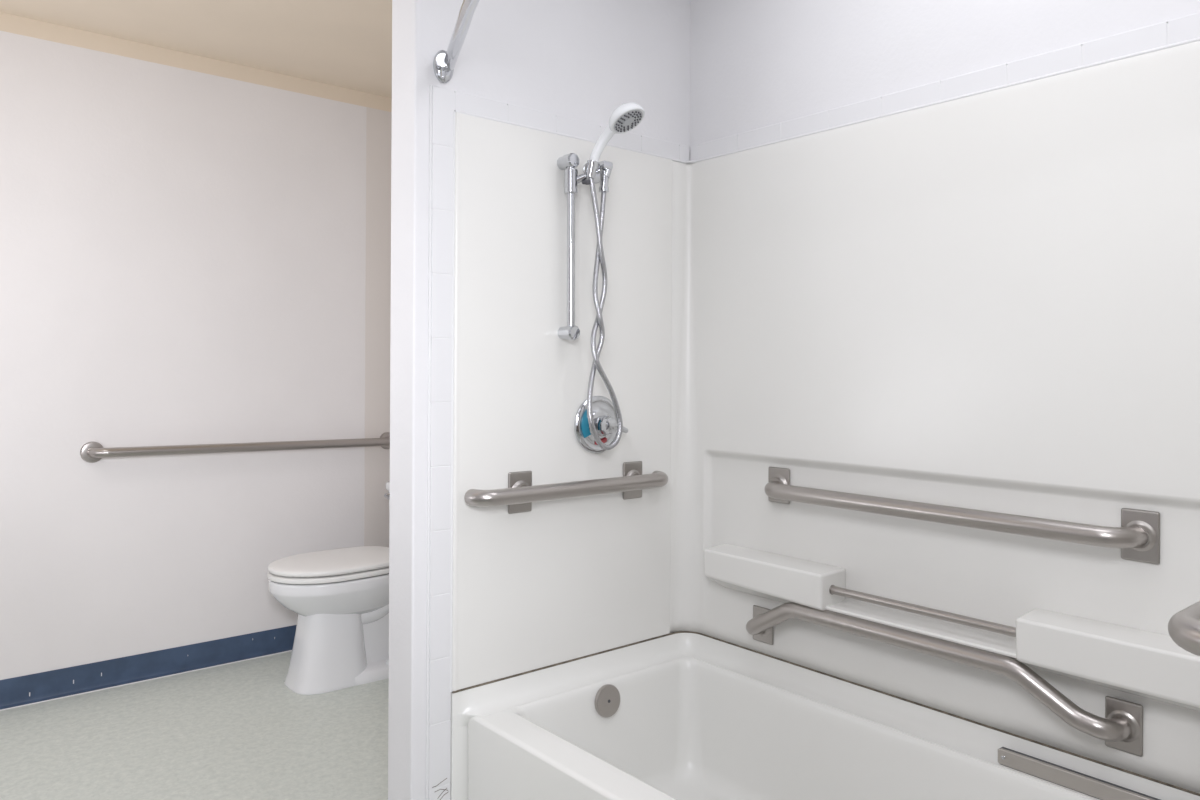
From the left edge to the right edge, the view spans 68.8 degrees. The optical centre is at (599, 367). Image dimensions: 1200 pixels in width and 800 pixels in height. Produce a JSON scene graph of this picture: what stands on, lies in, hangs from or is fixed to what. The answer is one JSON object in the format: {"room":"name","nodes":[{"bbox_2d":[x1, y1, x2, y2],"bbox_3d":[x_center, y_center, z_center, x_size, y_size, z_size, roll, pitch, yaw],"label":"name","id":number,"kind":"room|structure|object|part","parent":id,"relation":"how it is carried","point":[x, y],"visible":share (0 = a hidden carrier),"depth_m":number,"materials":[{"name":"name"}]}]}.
{"room":"accessible bathroom","nodes":[
{"label":"accessible bathroom","id":0,"kind":"room"},
{"bbox_2d":[0,31,365,679],"bbox_3d":[-1.967,-0.024,3.218,3.270,2.426,0.100,0,0,-40],"label":"wall","id":1,"kind":"structure","parent":0,"point":[183,251],"depth_m":3.38,"materials":[{"name":"paint"}]},
{"bbox_2d":[0,650,291,710],"bbox_3d":[-1.986,1.187,3.116,2.920,0.004,0.007,0,0,-40],"label":"trim","id":2,"kind":"structure","parent":1,"relation":"attached to","point":[289,650],"depth_m":3.32,"materials":[{"name":"white rubber"}]},
{"bbox_2d":[0,625,296,709],"bbox_3d":[-1.992,1.139,3.124,2.920,0.100,0.019,0,0,-40],"label":"baseboard","id":3,"kind":"structure","parent":1,"relation":"attached to","point":[37,687],"depth_m":3.33,"materials":[{"name":"blue plastic"}]},
{"bbox_2d":[0,12,391,111],"bbox_3d":[-1.986,-1.205,3.131,2.920,0.064,0.002,0,0,-40],"label":"trim","id":4,"kind":"structure","parent":1,"relation":"attached to","point":[9,23],"depth_m":3.42,"materials":[{"name":"beige paint"}]},
{"bbox_2d":[80,432,389,462],"bbox_3d":[-1.399,0.322,3.582,1.258,0.094,0.076,0,0,-40],"label":"grab bar","id":5,"kind":"object","parent":1,"relation":"attached to","point":[91,452],"visible":0.84,"depth_m":3.46,"materials":[{"name":"silver metal"}]},
{"bbox_2d":[364,107,391,547],"bbox_3d":[-0.963,-0.036,3.996,0.232,2.262,0.002,0,0,-40],"label":"wall","id":6,"kind":"structure","parent":1,"relation":"attached to","point":[378,122],"depth_m":3.96,"materials":[{"name":"white paint"}]},
{"bbox_2d":[0,651,388,799],"bbox_3d":[-0.429,1.223,1.380,3.270,0.050,4.900,0,0,-40],"label":"floor","id":7,"kind":"structure","parent":0,"point":[233,731],"depth_m":2.79,"materials":[{"name":"green plastic"}]},
{"bbox_2d":[267,481,389,694],"bbox_3d":[-0.900,0.840,3.462,0.805,0.711,0.471,0,0,-40],"label":"toilet","id":8,"kind":"object","parent":7,"relation":"on","point":[339,597],"visible":0.52,"depth_m":3.26,"materials":[{"name":"white ceramic"}]},
{"bbox_3d":[-1.011,0.770,3.372,0.518,0.020,0.362,0,0,-40],"label":"seat","id":9,"kind":"part","parent":8,"relation":"part of","materials":[{"name":"white plastic"}]},
{"bbox_3d":[-1.010,0.740,3.372,0.516,0.032,0.360,0,0,-40],"label":"lid","id":10,"kind":"part","parent":8,"relation":"part of","materials":[{"name":"white plastic"}]},
{"bbox_3d":[-0.994,0.862,3.386,0.556,0.155,0.358,0,0,-40],"label":"bowl","id":11,"kind":"part","parent":8,"relation":"part of","materials":[{"name":"white ceramic"}]},
{"bbox_3d":[-0.877,0.544,3.674,0.030,0.035,0.102,0,0,-35],"label":"flush lever","id":12,"kind":"part","parent":8,"relation":"part of","materials":[{"name":"silver metal"}]},
{"bbox_3d":[-0.683,0.503,3.643,0.243,0.035,0.471,0,0,-40],"label":"tank lid","id":13,"kind":"part","parent":8,"relation":"part of","materials":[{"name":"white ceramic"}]},
{"bbox_2d":[450,631,1199,799],"bbox_3d":[0.430,0.969,1.661,0.760,0.466,1.498,0,0,-40],"label":"bathtub","id":14,"kind":"object","parent":7,"relation":"on","point":[681,715],"depth_m":2.05,"materials":[{"name":"plastic"}]},
{"bbox_3d":[0.018,0.833,2.193,0.079,0.079,0.023,0,0,-40],"label":"overflow plate","id":15,"kind":"part","parent":14,"relation":"part of","materials":[{"name":"silver metal"}]},
{"bbox_3d":[0.946,0.778,1.583,0.019,0.032,0.454,0,0,-40],"label":"metal strip","id":16,"kind":"part","parent":14,"relation":"part of","materials":[{"name":"silver metal"}]},
{"bbox_2d":[0,0,391,97],"bbox_3d":[-1.355,-1.258,2.498,3.270,0.050,1.980,0,0,-40],"label":"ceiling","id":17,"kind":"structure","parent":0,"point":[340,43],"depth_m":3.18,"materials":[{"name":"beige paint"}]},
{"bbox_2d":[388,0,690,799],"bbox_3d":[0.039,-0.013,2.383,1.273,2.426,0.116,0,0,-40],"label":"wall","id":18,"kind":"structure","parent":0,"point":[582,60],"depth_m":2.00,"materials":[{"name":"white paint"}]},
{"bbox_2d":[432,778,448,799],"bbox_3d":[-0.358,0.950,1.966,0.042,0.048,0.001,0,0,-40],"label":"writing","id":19,"kind":"object","parent":18,"relation":"attached to","point":[446,778],"depth_m":1.97,"materials":[{"name":"grey"}]},
{"bbox_2d":[433,0,479,82],"bbox_3d":[0.048,-0.676,1.332,0.260,0.074,1.506,0,0,-40],"label":"curtain rod","id":20,"kind":"object","parent":18,"relation":"attached to","point":[444,62],"visible":1,"depth_m":1.82,"materials":[{"name":"silver metal"}]},
{"bbox_3d":[0.044,-0.676,1.329,0.250,0.027,1.470,0,0,-40],"label":"rod","id":21,"kind":"part","parent":20,"relation":"part of","materials":[{"name":"silver metal"}]},
{"bbox_2d":[452,112,671,690],"bbox_3d":[-0.070,0.077,2.208,0.690,1.313,0.015,0,0,-40],"label":"surround panel","id":22,"kind":"object","parent":18,"relation":"attached to","point":[556,581],"visible":0.99,"depth_m":2.15,"materials":[{"name":"white plastic"}]},
{"bbox_2d":[464,461,667,513],"bbox_3d":[-0.057,0.298,2.158,0.616,0.098,0.083,0,0,-40],"label":"grab bar","id":23,"kind":"object","parent":22,"relation":"attached to","point":[519,496],"visible":1,"depth_m":2.10,"materials":[{"name":"silver metal"}]},
{"bbox_3d":[-0.188,0.297,2.090,0.068,0.098,0.018,0,0,-40],"label":"mounting plate","id":24,"kind":"part","parent":23,"relation":"part of","materials":[{"name":"silver metal"}]},
{"bbox_3d":[0.090,0.298,2.324,0.068,0.098,0.018,0,0,-40],"label":"mounting plate","id":25,"kind":"part","parent":23,"relation":"part of","materials":[{"name":"silver metal"}]},
{"bbox_2d":[557,153,600,339],"bbox_3d":[-0.055,-0.297,2.154,0.107,0.458,0.059,0,0,12],"label":"slide bar","id":26,"kind":"object","parent":22,"relation":"attached to","point":[568,163],"visible":1,"depth_m":2.14,"materials":[{"name":"silver metal"}]},
{"bbox_3d":[-0.071,-0.295,2.150,0.022,0.435,0.019,0,0,-40],"label":"rail","id":27,"kind":"part","parent":26,"relation":"part of","materials":[{"name":"silver metal"}]},
{"bbox_3d":[-0.034,-0.454,2.142,0.023,0.014,0.013,0,0,44],"label":"locking knob","id":28,"kind":"part","parent":26,"relation":"part of","materials":[{"name":"grey metal"}]},
{"bbox_2d":[589,103,644,161],"bbox_3d":[0.041,-0.562,2.111,0.135,0.154,0.090,0,0,-5],"label":"shower head","id":29,"kind":"object","parent":26,"relation":"attached to","point":[626,116],"visible":0.99,"depth_m":2.11,"materials":[{"name":"white plastic"}]},
{"bbox_3d":[0.066,-0.598,2.112,0.077,0.045,0.069,0,0,-40],"label":"nozzle plate","id":30,"kind":"part","parent":29,"relation":"part of","materials":[{"name":"grey plastic"}]},
{"bbox_2d":[574,396,627,452],"bbox_3d":[0.011,0.145,2.223,0.147,0.147,0.070,0,0,-40],"label":"mixer valve","id":31,"kind":"object","parent":22,"relation":"attached to","point":[603,411],"visible":0.84,"depth_m":2.21,"materials":[{"name":"silver metal"}]},
{"bbox_3d":[0.029,0.144,2.224,0.077,0.046,0.050,0,0,-40],"label":"handle","id":32,"kind":"part","parent":31,"relation":"part of","materials":[{"name":"silver metal"}]},
{"bbox_2d":[594,161,612,192],"bbox_3d":[0.008,-0.485,2.213,0.062,0.093,0.076,0,0,-40],"label":"outlet","id":33,"kind":"object","parent":22,"relation":"attached to","point":[603,176],"visible":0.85,"depth_m":2.18,"materials":[{"name":"silver metal"}]},
{"bbox_2d":[587,178,622,449],"bbox_3d":[0.000,-0.135,2.146,0.109,0.670,0.062,0,0,-40],"label":"shower hose","id":34,"kind":"object","parent":33,"relation":"hanging from","point":[599,220],"visible":1,"depth_m":2.14,"materials":[{"name":"grey metal"}]},
{"bbox_2d":[690,0,1199,146],"bbox_3d":[1.296,-0.006,1.559,0.408,2.426,2.762,0,0,-40],"label":"wall","id":35,"kind":"structure","parent":0,"point":[755,64],"depth_m":2.08,"materials":[{"name":"white paint"}]},
{"bbox_2d":[426,12,1199,799],"bbox_3d":[0.410,0.287,1.650,0.831,1.830,1.489,0,0,-40],"label":"trim","id":36,"kind":"structure","parent":35,"relation":"attached to","point":[444,103],"depth_m":1.96,"materials":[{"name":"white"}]},
{"bbox_2d":[670,41,1199,793],"bbox_3d":[0.703,0.082,1.886,0.101,1.313,1.499,0,0,-40],"label":"wall panel","id":37,"kind":"object","parent":35,"relation":"attached to","point":[988,301],"visible":0.98,"depth_m":1.86,"materials":[{"name":"white plastic"}]},
{"bbox_2d":[704,544,845,609],"bbox_3d":[0.430,0.539,2.210,0.097,0.122,0.382,0,0,-40],"label":"soap shelf","id":38,"kind":"object","parent":37,"relation":"attached to","point":[769,576],"depth_m":2.17,"materials":[{"name":"white plastic"}]},
{"bbox_2d":[746,602,1142,756],"bbox_3d":[0.664,0.638,1.911,0.077,0.142,0.908,0,0,-40],"label":"grab bar","id":39,"kind":"object","parent":37,"relation":"attached to","point":[1121,728],"visible":0.99,"depth_m":1.73,"materials":[{"name":"silver metal"}]},
{"bbox_3d":[0.416,0.662,2.253,0.018,0.090,0.066,0,0,-40],"label":"mounting plate","id":40,"kind":"part","parent":39,"relation":"part of","materials":[{"name":"silver metal"}]},
{"bbox_3d":[0.959,0.658,1.607,0.018,0.094,0.063,0,0,-40],"label":"mounting plate","id":41,"kind":"part","parent":39,"relation":"part of","materials":[{"name":"silver metal"}]},
{"bbox_2d":[764,467,1159,563],"bbox_3d":[0.697,0.305,1.903,0.080,0.098,0.895,0,0,-40],"label":"grab bar","id":42,"kind":"object","parent":37,"relation":"attached to","point":[1138,536],"visible":1,"depth_m":1.74,"materials":[{"name":"silver metal"}]},
{"bbox_3d":[0.455,0.300,2.239,0.018,0.090,0.068,0,0,-40],"label":"mounting plate","id":43,"kind":"part","parent":42,"relation":"part of","materials":[{"name":"silver metal"}]},
{"bbox_3d":[0.988,0.308,1.605,0.018,0.095,0.064,0,0,-40],"label":"mounting plate","id":44,"kind":"part","parent":42,"relation":"part of","materials":[{"name":"silver metal"}]},
{"bbox_2d":[1016,608,1199,711],"bbox_3d":[0.980,0.542,1.556,0.097,0.122,0.447,0,0,-40],"label":"soap shelf","id":45,"kind":"object","parent":37,"relation":"attached to","point":[1135,661],"depth_m":1.59,"materials":[{"name":"white plastic"}]},
{"bbox_3d":[1.099,-0.007,1.163,1.220,2.426,0.118,0,0,-40],"label":"wall","id":46,"kind":"structure","parent":0,"visible":0},
{"bbox_3d":[0.887,0.083,1.069,0.690,1.313,0.015,0,0,-40],"label":"surround panel","id":47,"kind":"object","parent":46,"relation":"attached to","visible":0},
{"bbox_2d":[1168,601,1199,655],"bbox_3d":[0.876,0.305,1.140,0.546,0.098,0.109,0,0,-40],"label":"grab bar","id":48,"kind":"object","parent":47,"relation":"attached to","point":[1183,626],"visible":1,"depth_m":1.00,"materials":[{"name":"silver metal"}]}
]}

